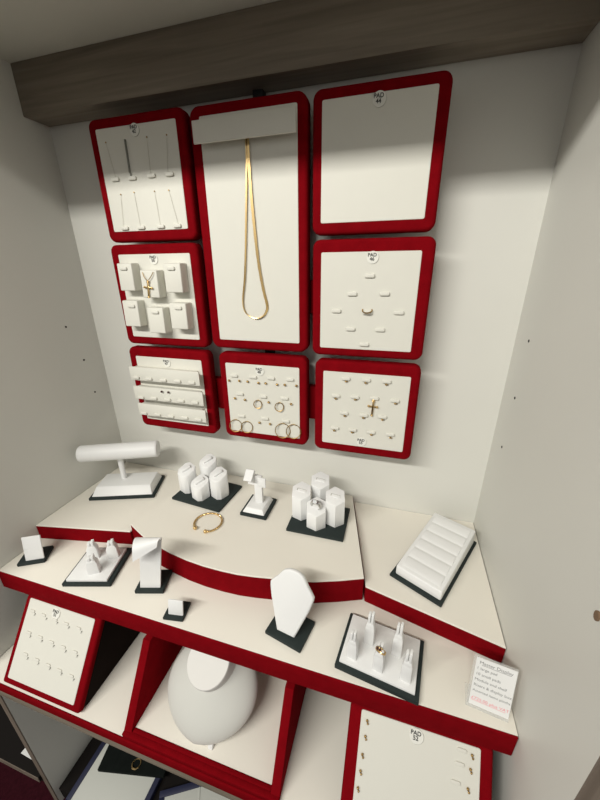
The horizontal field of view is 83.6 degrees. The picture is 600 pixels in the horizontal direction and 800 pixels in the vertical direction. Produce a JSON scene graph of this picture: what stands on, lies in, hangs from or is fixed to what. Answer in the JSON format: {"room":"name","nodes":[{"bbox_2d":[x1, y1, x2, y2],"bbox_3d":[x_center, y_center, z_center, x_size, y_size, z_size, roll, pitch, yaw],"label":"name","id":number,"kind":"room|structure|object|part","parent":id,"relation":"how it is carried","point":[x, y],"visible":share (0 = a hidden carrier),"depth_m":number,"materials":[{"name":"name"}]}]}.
{"room":"shop","nodes":[
{"label":"shop","id":0,"kind":"room"},
{"bbox_2d":[0,762,65,799],"bbox_3d":[-0.491,1.735,-0.229,6.000,0.020,3.520,6,22,15],"label":"floor","id":1,"kind":"structure","parent":0,"point":[14,785],"depth_m":1.06,"materials":[{"name":"red carpet"}]},
{"bbox_2d":[0,58,125,799],"bbox_3d":[-0.676,0.197,0.884,0.019,2.031,0.511,6,22,15],"label":"wall","id":2,"kind":"structure","parent":0,"point":[56,398],"depth_m":0.84,"materials":[{"name":"white paint"}]},
{"bbox_2d":[0,758,39,781],"bbox_3d":[-1.075,1.065,1.056,0.671,0.022,0.002,6,22,15],"label":"trim","id":3,"kind":"structure","parent":2,"relation":"attached to","point":[1,760],"depth_m":0.98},
{"bbox_2d":[0,704,41,781],"bbox_3d":[-1.012,0.609,1.120,0.671,0.822,0.470,6,22,15],"label":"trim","id":4,"kind":"structure","parent":2,"relation":"attached to","point":[11,745],"depth_m":1.02,"materials":[{"name":"black"}]},
{"bbox_2d":[21,748,31,759],"bbox_3d":[-0.811,1.067,1.012,0.060,0.001,0.018,6,23,17],"label":"paper label","id":5,"kind":"object","parent":4,"relation":"on","point":[24,752],"visible":0.29,"depth_m":1.01,"materials":[{"name":"white paper"}]},
{"bbox_2d":[0,695,58,799],"bbox_3d":[-0.749,0.288,0.655,0.018,2.031,0.002,6,22,15],"label":"trim","id":6,"kind":"structure","parent":2,"relation":"attached to","point":[2,702],"depth_m":0.91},
{"bbox_2d":[59,737,190,799],"bbox_3d":[-0.137,1.160,1.102,1.086,0.050,0.500,6,22,15],"label":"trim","id":7,"kind":"structure","parent":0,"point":[170,780],"depth_m":1.03,"materials":[{"name":"black"}]},
{"bbox_2d":[65,742,162,799],"bbox_3d":[-0.540,1.147,1.047,0.238,0.022,0.245,6,22,15],"label":"tray","id":8,"kind":"object","parent":7,"relation":"on","point":[92,784],"visible":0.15,"depth_m":1.00,"materials":[{"name":"blue"}]},
{"bbox_2d":[98,745,165,777],"bbox_3d":[-0.511,1.111,1.095,0.210,0.012,0.160,1,22,4],"label":"pad","id":9,"kind":"object","parent":8,"relation":"on","point":[115,760],"visible":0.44,"depth_m":1.03,"materials":[{"name":"black fabric"}]},
{"bbox_2d":[131,758,140,769],"bbox_3d":[-0.506,1.125,1.036,0.028,0.008,0.028,8,23,21],"label":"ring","id":10,"kind":"object","parent":9,"relation":"on","point":[132,767],"visible":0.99,"depth_m":1.03,"materials":[{"name":"brown metal"}]},
{"bbox_2d":[159,782,229,799],"bbox_3d":[-0.275,1.186,0.941,0.250,0.022,0.170,-5,22,-11],"label":"tray","id":11,"kind":"object","parent":7,"relation":"on","point":[189,791],"visible":0.51,"depth_m":0.99,"materials":[{"name":"blue"}]},
{"bbox_2d":[0,0,279,62],"bbox_3d":[-0.162,-0.607,0.376,1.086,0.030,0.560,6,22,15],"label":"ceiling","id":12,"kind":"structure","parent":0,"point":[29,29],"depth_m":0.59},
{"bbox_2d":[50,43,582,523],"bbox_3d":[-0.073,0.115,0.959,1.186,2.000,0.020,6,22,15],"label":"wall","id":13,"kind":"structure","parent":0,"point":[507,113],"depth_m":0.73,"materials":[{"name":"white paint"}]},
{"bbox_2d":[89,107,201,242],"bbox_3d":[-0.333,-0.472,0.727,0.234,0.234,0.035,6,22,15],"label":"pad","id":14,"kind":"object","parent":13,"relation":"attached to","point":[180,178],"visible":1,"depth_m":0.71,"materials":[{"name":"red fabric"}]},
{"bbox_2d":[124,139,131,175],"bbox_3d":[-0.362,-0.508,0.705,0.005,0.066,0.003,6,22,15],"label":"chain","id":15,"kind":"object","parent":14,"relation":"hanging from","point":[126,150],"visible":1,"depth_m":0.70,"materials":[{"name":"silver metal"}]},
{"bbox_2d":[0,632,350,799],"bbox_3d":[-0.146,0.624,0.876,1.084,0.054,0.524,6,22,15],"label":"display shelf","id":16,"kind":"object","parent":13,"relation":"attached to","point":[315,769],"visible":0.13,"depth_m":0.69,"materials":[{"name":"beige laminate"}]},
{"bbox_2d":[4,595,139,712],"bbox_3d":[-0.524,0.522,0.847,0.220,0.163,0.321,6,22,15],"label":"pad","id":17,"kind":"object","parent":16,"relation":"on","point":[101,644],"visible":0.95,"depth_m":0.75,"materials":[{"name":"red fabric"}]},
{"bbox_3d":[-0.422,0.530,0.825,0.008,0.163,0.309,6,22,15],"label":"panel","id":18,"kind":"part","parent":17,"relation":"part of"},
{"bbox_2d":[122,634,305,799],"bbox_3d":[-0.152,0.566,0.746,0.333,0.150,0.323,6,22,15],"label":"display box","id":19,"kind":"object","parent":16,"relation":"on","point":[254,760],"visible":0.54,"depth_m":0.66,"materials":[{"name":"red fabric"}]},
{"bbox_3d":[-0.303,0.551,0.788,0.018,0.150,0.323,6,22,15],"label":"panel","id":20,"kind":"part","parent":19,"relation":"part of","materials":[{"name":"red fabric"}]},
{"bbox_3d":[-0.195,0.685,0.635,0.332,0.011,0.017,6,22,15],"label":"rail","id":21,"kind":"part","parent":19,"relation":"part of","materials":[{"name":"red fabric"}]},
{"bbox_3d":[-0.149,0.629,0.778,0.297,0.010,0.303,6,22,15],"label":"floor panel","id":22,"kind":"part","parent":19,"relation":"part of","materials":[{"name":"beige laminate"}]},
{"bbox_2d":[168,647,257,749],"bbox_3d":[-0.183,0.572,0.694,0.176,0.156,0.174,-11,24,-25],"label":"bust","id":23,"kind":"object","parent":19,"relation":"in","point":[210,698],"visible":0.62,"depth_m":0.66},
{"bbox_3d":[-0.001,0.581,0.704,0.018,0.150,0.323,6,22,15],"label":"panel","id":24,"kind":"part","parent":19,"relation":"part of","materials":[{"name":"red fabric"}]},
{"bbox_2d":[341,703,492,799],"bbox_3d":[0.216,0.596,0.643,0.228,0.163,0.321,6,22,15],"label":"pad","id":25,"kind":"object","parent":16,"relation":"on","point":[403,760],"visible":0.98,"depth_m":0.55,"materials":[{"name":"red fabric"}]},
{"bbox_2d":[0,538,517,755],"bbox_3d":[-0.134,0.403,0.842,1.084,0.050,0.422,6,22,15],"label":"display shelf","id":26,"kind":"object","parent":13,"relation":"attached to","point":[229,627],"visible":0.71,"depth_m":0.65,"materials":[{"name":"beige laminate"}]},
{"bbox_2d":[17,535,53,566],"bbox_3d":[-0.650,0.355,0.814,0.058,0.068,0.049,-5,22,-11],"label":"stand","id":27,"kind":"object","parent":26,"relation":"on","point":[34,553],"visible":1,"depth_m":0.80,"materials":[{"name":"grey fabric"}]},
{"bbox_3d":[-0.641,0.355,0.804,0.040,0.060,0.016,-5,22,-11],"label":"card plate","id":28,"kind":"part","parent":27,"relation":"part of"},
{"bbox_3d":[-0.649,0.383,0.825,0.058,0.008,0.049,-5,22,-11],"label":"plate","id":29,"kind":"part","parent":27,"relation":"part of","materials":[{"name":"grey fabric"}]},
{"bbox_2d":[62,538,131,586],"bbox_3d":[-0.475,0.368,0.784,0.108,0.062,0.105,0,21,1],"label":"tray","id":30,"kind":"object","parent":26,"relation":"on","point":[98,567],"visible":1,"depth_m":0.77,"materials":[{"name":"grey fabric"}]},
{"bbox_2d":[36,462,197,543],"bbox_3d":[-0.490,0.303,0.975,0.310,0.043,0.316,6,22,15],"label":"riser","id":31,"kind":"object","parent":26,"relation":"on","point":[80,519],"visible":0.59,"depth_m":0.90,"materials":[{"name":"red fabric"}]},
{"bbox_2d":[76,440,164,500],"bbox_3d":[-0.518,0.196,0.982,0.216,0.152,0.104,-2,22,-3],"label":"stand","id":32,"kind":"object","parent":31,"relation":"on","point":[122,485],"visible":1,"depth_m":0.96,"materials":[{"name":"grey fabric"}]},
{"bbox_3d":[-0.530,0.197,0.996,0.015,0.086,0.015,-2,22,-3],"label":"post","id":33,"kind":"part","parent":32,"relation":"part of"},
{"bbox_3d":[-0.514,0.262,1.008,0.181,0.008,0.104,-2,22,-3],"label":"plate","id":34,"kind":"part","parent":32,"relation":"part of","materials":[{"name":"grey fabric"}]},
{"bbox_2d":[132,537,171,593],"bbox_3d":[-0.320,0.341,0.721,0.078,0.155,0.068,0,21,1],"label":"display stand","id":35,"kind":"object","parent":26,"relation":"on","point":[153,580],"visible":1,"depth_m":0.71,"materials":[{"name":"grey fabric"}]},
{"bbox_3d":[-0.328,0.407,0.754,0.062,0.009,0.056,0,21,1],"label":"plate","id":36,"kind":"part","parent":35,"relation":"part of","materials":[{"name":"grey fabric"}]},
{"bbox_2d":[163,599,190,621],"bbox_3d":[-0.253,0.418,0.684,0.042,0.039,0.040,2,22,7],"label":"stand","id":37,"kind":"object","parent":26,"relation":"on","point":[177,610],"visible":1,"depth_m":0.67,"materials":[{"name":"grey fabric"}]},
{"bbox_3d":[-0.251,0.418,0.676,0.032,0.032,0.011,2,22,7],"label":"card plate","id":38,"kind":"part","parent":37,"relation":"part of","materials":[{"name":"white plastic"}]},
{"bbox_2d":[131,474,363,602],"bbox_3d":[-0.118,0.332,0.865,0.579,0.063,0.325,6,22,15],"label":"riser","id":39,"kind":"object","parent":26,"relation":"on","point":[242,557],"visible":0.78,"depth_m":0.77,"materials":[{"name":"red fabric"}]},
{"bbox_2d":[172,454,241,512],"bbox_3d":[-0.263,0.219,0.935,0.157,0.097,0.117,8,23,20],"label":"display","id":40,"kind":"object","parent":39,"relation":"on","point":[211,490],"visible":1,"depth_m":0.92,"materials":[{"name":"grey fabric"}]},
{"bbox_3d":[-0.317,0.220,0.947,0.042,0.074,0.042,16,27,37],"label":"ring post","id":41,"kind":"part","parent":40,"relation":"part of","materials":[{"name":"white leather"}]},
{"bbox_3d":[-0.273,0.240,0.919,0.042,0.056,0.042,16,27,37],"label":"ring post","id":42,"kind":"part","parent":40,"relation":"part of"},
{"bbox_3d":[-0.261,0.262,0.951,0.154,0.007,0.117,8,23,20],"label":"plate","id":43,"kind":"part","parent":40,"relation":"part of","materials":[{"name":"grey fabric"}]},
{"bbox_3d":[-0.261,0.205,0.964,0.042,0.089,0.042,16,27,37],"label":"ring post","id":44,"kind":"part","parent":40,"relation":"part of","materials":[{"name":"white leather"}]},
{"bbox_3d":[-0.222,0.228,0.921,0.042,0.076,0.042,16,27,37],"label":"ring post","id":45,"kind":"part","parent":40,"relation":"part of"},
{"bbox_2d":[193,512,222,533],"bbox_3d":[-0.230,0.304,0.838,0.073,0.010,0.072,6,22,15],"label":"bracelet","id":46,"kind":"object","parent":39,"relation":"on","point":[205,531],"visible":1,"depth_m":0.84,"materials":[{"name":"brown metal"}]},
{"bbox_2d":[240,469,276,519],"bbox_3d":[-0.110,0.233,0.871,0.072,0.117,0.080,6,22,16],"label":"stand","id":47,"kind":"object","parent":39,"relation":"on","point":[259,506],"visible":1,"depth_m":0.86,"materials":[{"name":"grey fabric"}]},
{"bbox_3d":[-0.109,0.283,0.891,0.072,0.008,0.080,6,22,16],"label":"plate","id":48,"kind":"part","parent":47,"relation":"part of","materials":[{"name":"grey fabric"}]},
{"bbox_3d":[-0.107,0.231,0.873,0.021,0.082,0.010,6,22,16],"label":"post","id":49,"kind":"part","parent":47,"relation":"part of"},
{"bbox_3d":[-0.097,0.210,0.853,0.020,0.028,0.004,6,22,16],"label":"card plate","id":50,"kind":"part","parent":47,"relation":"part of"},
{"bbox_2d":[286,471,349,541],"bbox_3d":[0.049,0.255,0.834,0.141,0.099,0.126,5,22,15],"label":"display","id":51,"kind":"object","parent":39,"relation":"on","point":[329,522],"visible":0.99,"depth_m":0.81,"materials":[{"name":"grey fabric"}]},
{"bbox_3d":[0.004,0.254,0.844,0.050,0.082,0.051,5,22,15],"label":"ring post","id":52,"kind":"part","parent":51,"relation":"part of","materials":[{"name":"white leather"}]},
{"bbox_2d":[310,499,321,509],"bbox_3d":[0.037,0.249,0.799,0.029,0.033,0.019,14,26,32],"label":"ring","id":53,"kind":"object","parent":51,"relation":"on","point":[314,501],"visible":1,"depth_m":0.79,"materials":[{"name":"white metal"}]},
{"bbox_3d":[0.039,0.276,0.814,0.050,0.061,0.051,5,22,15],"label":"ring post","id":54,"kind":"part","parent":51,"relation":"part of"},
{"bbox_3d":[0.049,0.300,0.845,0.139,0.007,0.115,5,22,15],"label":"plate","id":55,"kind":"part","parent":51,"relation":"part of","materials":[{"name":"grey fabric"}]},
{"bbox_3d":[0.052,0.238,0.867,0.050,0.092,0.051,5,22,15],"label":"ring post","id":56,"kind":"part","parent":51,"relation":"part of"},
{"bbox_3d":[0.085,0.262,0.820,0.050,0.083,0.051,5,22,15],"label":"ring post","id":57,"kind":"part","parent":51,"relation":"part of","materials":[{"name":"white leather"}]},
{"bbox_2d":[265,568,314,652],"bbox_3d":[-0.021,0.387,0.633,0.091,0.130,0.062,11,24,27],"label":"display","id":58,"kind":"object","parent":26,"relation":"on","point":[293,598],"visible":1,"depth_m":0.63,"materials":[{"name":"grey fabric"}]},
{"bbox_3d":[-0.019,0.444,0.655,0.077,0.008,0.062,11,24,27],"label":"plate","id":59,"kind":"part","parent":58,"relation":"part of","materials":[{"name":"grey fabric"}]},
{"bbox_2d":[335,611,423,705],"bbox_3d":[0.145,0.422,0.592,0.141,0.091,0.104,9,23,22],"label":"tray","id":60,"kind":"object","parent":26,"relation":"on","point":[397,673],"visible":0.94,"depth_m":0.58,"materials":[{"name":"grey fabric"}]},
{"bbox_2d":[375,646,385,655],"bbox_3d":[0.132,0.410,0.549,0.018,0.019,0.012,14,26,32],"label":"ring","id":61,"kind":"object","parent":60,"relation":"on","point":[380,650],"visible":1,"depth_m":0.55,"materials":[{"name":"brown metal"}]},
{"bbox_2d":[354,502,505,663],"bbox_3d":[0.254,0.377,0.769,0.306,0.043,0.318,6,22,15],"label":"riser","id":62,"kind":"object","parent":26,"relation":"on","point":[468,617],"visible":0.84,"depth_m":0.69,"materials":[{"name":"red fabric"}]},
{"bbox_2d":[390,513,476,606],"bbox_3d":[0.305,0.337,0.748,0.110,0.045,0.218,18,28,39],"label":"tray","id":63,"kind":"object","parent":62,"relation":"on","point":[431,566],"visible":1,"depth_m":0.72,"materials":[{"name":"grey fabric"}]},
{"bbox_2d":[468,656,517,718],"bbox_3d":[0.300,0.447,0.526,0.060,0.091,0.034,9,23,22],"label":"price sign","id":64,"kind":"object","parent":26,"relation":"on","point":[493,684],"visible":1,"depth_m":0.52,"materials":[{"name":"white paper"}]},
{"bbox_2d":[206,89,314,418],"bbox_3d":[-0.080,-0.274,0.771,0.660,0.700,0.044,6,22,15],"label":"rack","id":65,"kind":"object","parent":13,"relation":"attached to","point":[258,92],"visible":0.15,"depth_m":0.82,"materials":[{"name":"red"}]},
{"bbox_2d":[111,243,211,346],"bbox_3d":[-0.339,-0.246,0.804,0.236,0.234,0.060,6,22,15],"label":"pad","id":66,"kind":"object","parent":65,"relation":"attached to","point":[176,312],"visible":1,"depth_m":0.78,"materials":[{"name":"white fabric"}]},
{"bbox_2d":[142,272,152,297],"bbox_3d":[-0.345,-0.262,0.765,0.031,0.057,0.006,6,22,15],"label":"necklace","id":67,"kind":"object","parent":66,"relation":"hanging from","point":[147,281],"visible":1,"depth_m":0.77,"materials":[{"name":"gold metal"}]},
{"bbox_2d":[143,281,152,297],"bbox_3d":[-0.348,-0.253,0.770,0.024,0.038,0.005,11,24,13],"label":"pendant","id":68,"kind":"object","parent":67,"relation":"attached to","point":[147,282],"depth_m":0.77,"materials":[{"name":"gold metal"}]},
{"bbox_2d":[129,345,220,433],"bbox_3d":[-0.340,-0.023,0.893,0.239,0.228,0.059,6,22,15],"label":"pad","id":69,"kind":"object","parent":65,"relation":"attached to","point":[191,402],"visible":1,"depth_m":0.87,"materials":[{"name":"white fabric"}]},
{"bbox_2d":[190,91,310,351],"bbox_3d":[-0.099,-0.334,0.697,0.238,0.467,0.054,6,22,15],"label":"pad","id":70,"kind":"object","parent":65,"relation":"attached to","point":[277,127],"visible":1,"depth_m":0.68,"materials":[{"name":"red fabric"}]},
{"bbox_2d":[242,138,268,318],"bbox_3d":[-0.100,-0.340,0.687,0.062,0.344,0.006,6,22,15],"label":"necklace","id":71,"kind":"object","parent":70,"relation":"hanging from","point":[247,151],"visible":1,"depth_m":0.68,"materials":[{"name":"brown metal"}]},
{"bbox_3d":[-0.082,-0.239,0.774,0.660,0.070,0.024,6,22,15],"label":"rail","id":72,"kind":"part","parent":65,"relation":"part of","materials":[{"name":"red fabric"}]},
{"bbox_2d":[219,350,308,444],"bbox_3d":[-0.088,-0.004,0.835,0.224,0.226,0.035,6,22,15],"label":"pad","id":73,"kind":"object","parent":65,"relation":"attached to","point":[291,370],"visible":0.99,"depth_m":0.82,"materials":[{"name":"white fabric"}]},
{"bbox_2d":[241,421,252,432],"bbox_3d":[-0.136,0.069,0.859,0.032,0.033,0.008,1,22,4],"label":"earring","id":74,"kind":"object","parent":73,"relation":"attached to","point":[245,421],"visible":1,"depth_m":0.86,"materials":[{"name":"gold metal"}]},
{"bbox_2d":[275,423,290,437],"bbox_3d":[-0.043,0.075,0.832,0.039,0.041,0.009,1,22,4],"label":"earring","id":75,"kind":"object","parent":73,"relation":"attached to","point":[280,423],"visible":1,"depth_m":0.83,"materials":[{"name":"gold metal"}]},
{"bbox_2d":[286,424,300,438],"bbox_3d":[-0.016,0.077,0.825,0.038,0.039,0.008,1,22,4],"label":"earring","id":76,"kind":"object","parent":73,"relation":"attached to","point":[291,424],"visible":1,"depth_m":0.82,"materials":[{"name":"gold metal"}]},
{"bbox_3d":[-0.076,-0.278,0.782,0.021,0.700,0.019,6,22,15],"label":"post","id":77,"kind":"part","parent":65,"relation":"part of","materials":[{"name":"black"}]},
{"bbox_3d":[-0.080,-0.007,0.866,0.660,0.085,0.024,6,22,15],"label":"rail","id":78,"kind":"part","parent":65,"relation":"part of","materials":[{"name":"red fabric"}]},
{"bbox_2d":[315,358,420,458],"bbox_3d":[0.146,0.021,0.771,0.227,0.226,0.035,6,22,15],"label":"pad","id":79,"kind":"object","parent":65,"relation":"attached to","point":[403,379],"visible":1,"depth_m":0.75,"materials":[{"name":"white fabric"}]},
{"bbox_2d":[367,400,377,416],"bbox_3d":[0.162,0.018,0.746,0.024,0.041,0.006,6,22,15],"label":"cross","id":80,"kind":"object","parent":79,"relation":"hanging from","point":[373,401],"visible":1,"depth_m":0.74,"materials":[{"name":"brown metal"}]},
{"bbox_2d":[313,236,435,359],"bbox_3d":[0.140,-0.202,0.685,0.232,0.232,0.035,6,22,15],"label":"pad","id":81,"kind":"object","parent":65,"relation":"attached to","point":[391,277],"visible":1,"depth_m":0.67,"materials":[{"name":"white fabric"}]},
{"bbox_2d":[10,0,599,126],"bbox_3d":[-0.091,-0.638,0.620,1.086,0.093,0.062,6,22,15],"label":"wooden beam","id":82,"kind":"structure","parent":13,"relation":"attached to","point":[282,44],"depth_m":0.58,"materials":[{"name":"brown wood"}]},
{"bbox_2d":[313,70,452,235],"bbox_3d":[0.135,-0.423,0.600,0.227,0.227,0.033,6,22,15],"label":"pad","id":83,"kind":"object","parent":13,"relation":"attached to","point":[379,146],"visible":1,"depth_m":0.58,"materials":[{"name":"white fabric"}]},
{"bbox_2d":[474,21,599,799],"bbox_3d":[0.380,0.305,0.584,0.020,2.031,0.529,6,22,15],"label":"wall","id":84,"kind":"structure","parent":0,"point":[537,519],"depth_m":0.48,"materials":[{"name":"white paint"}]},
{"bbox_2d":[574,756,599,799],"bbox_3d":[0.306,0.400,0.347,0.018,2.031,0.002,6,22,15],"label":"trim","id":85,"kind":"structure","parent":84,"relation":"attached to","point":[590,790],"depth_m":0.35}
]}

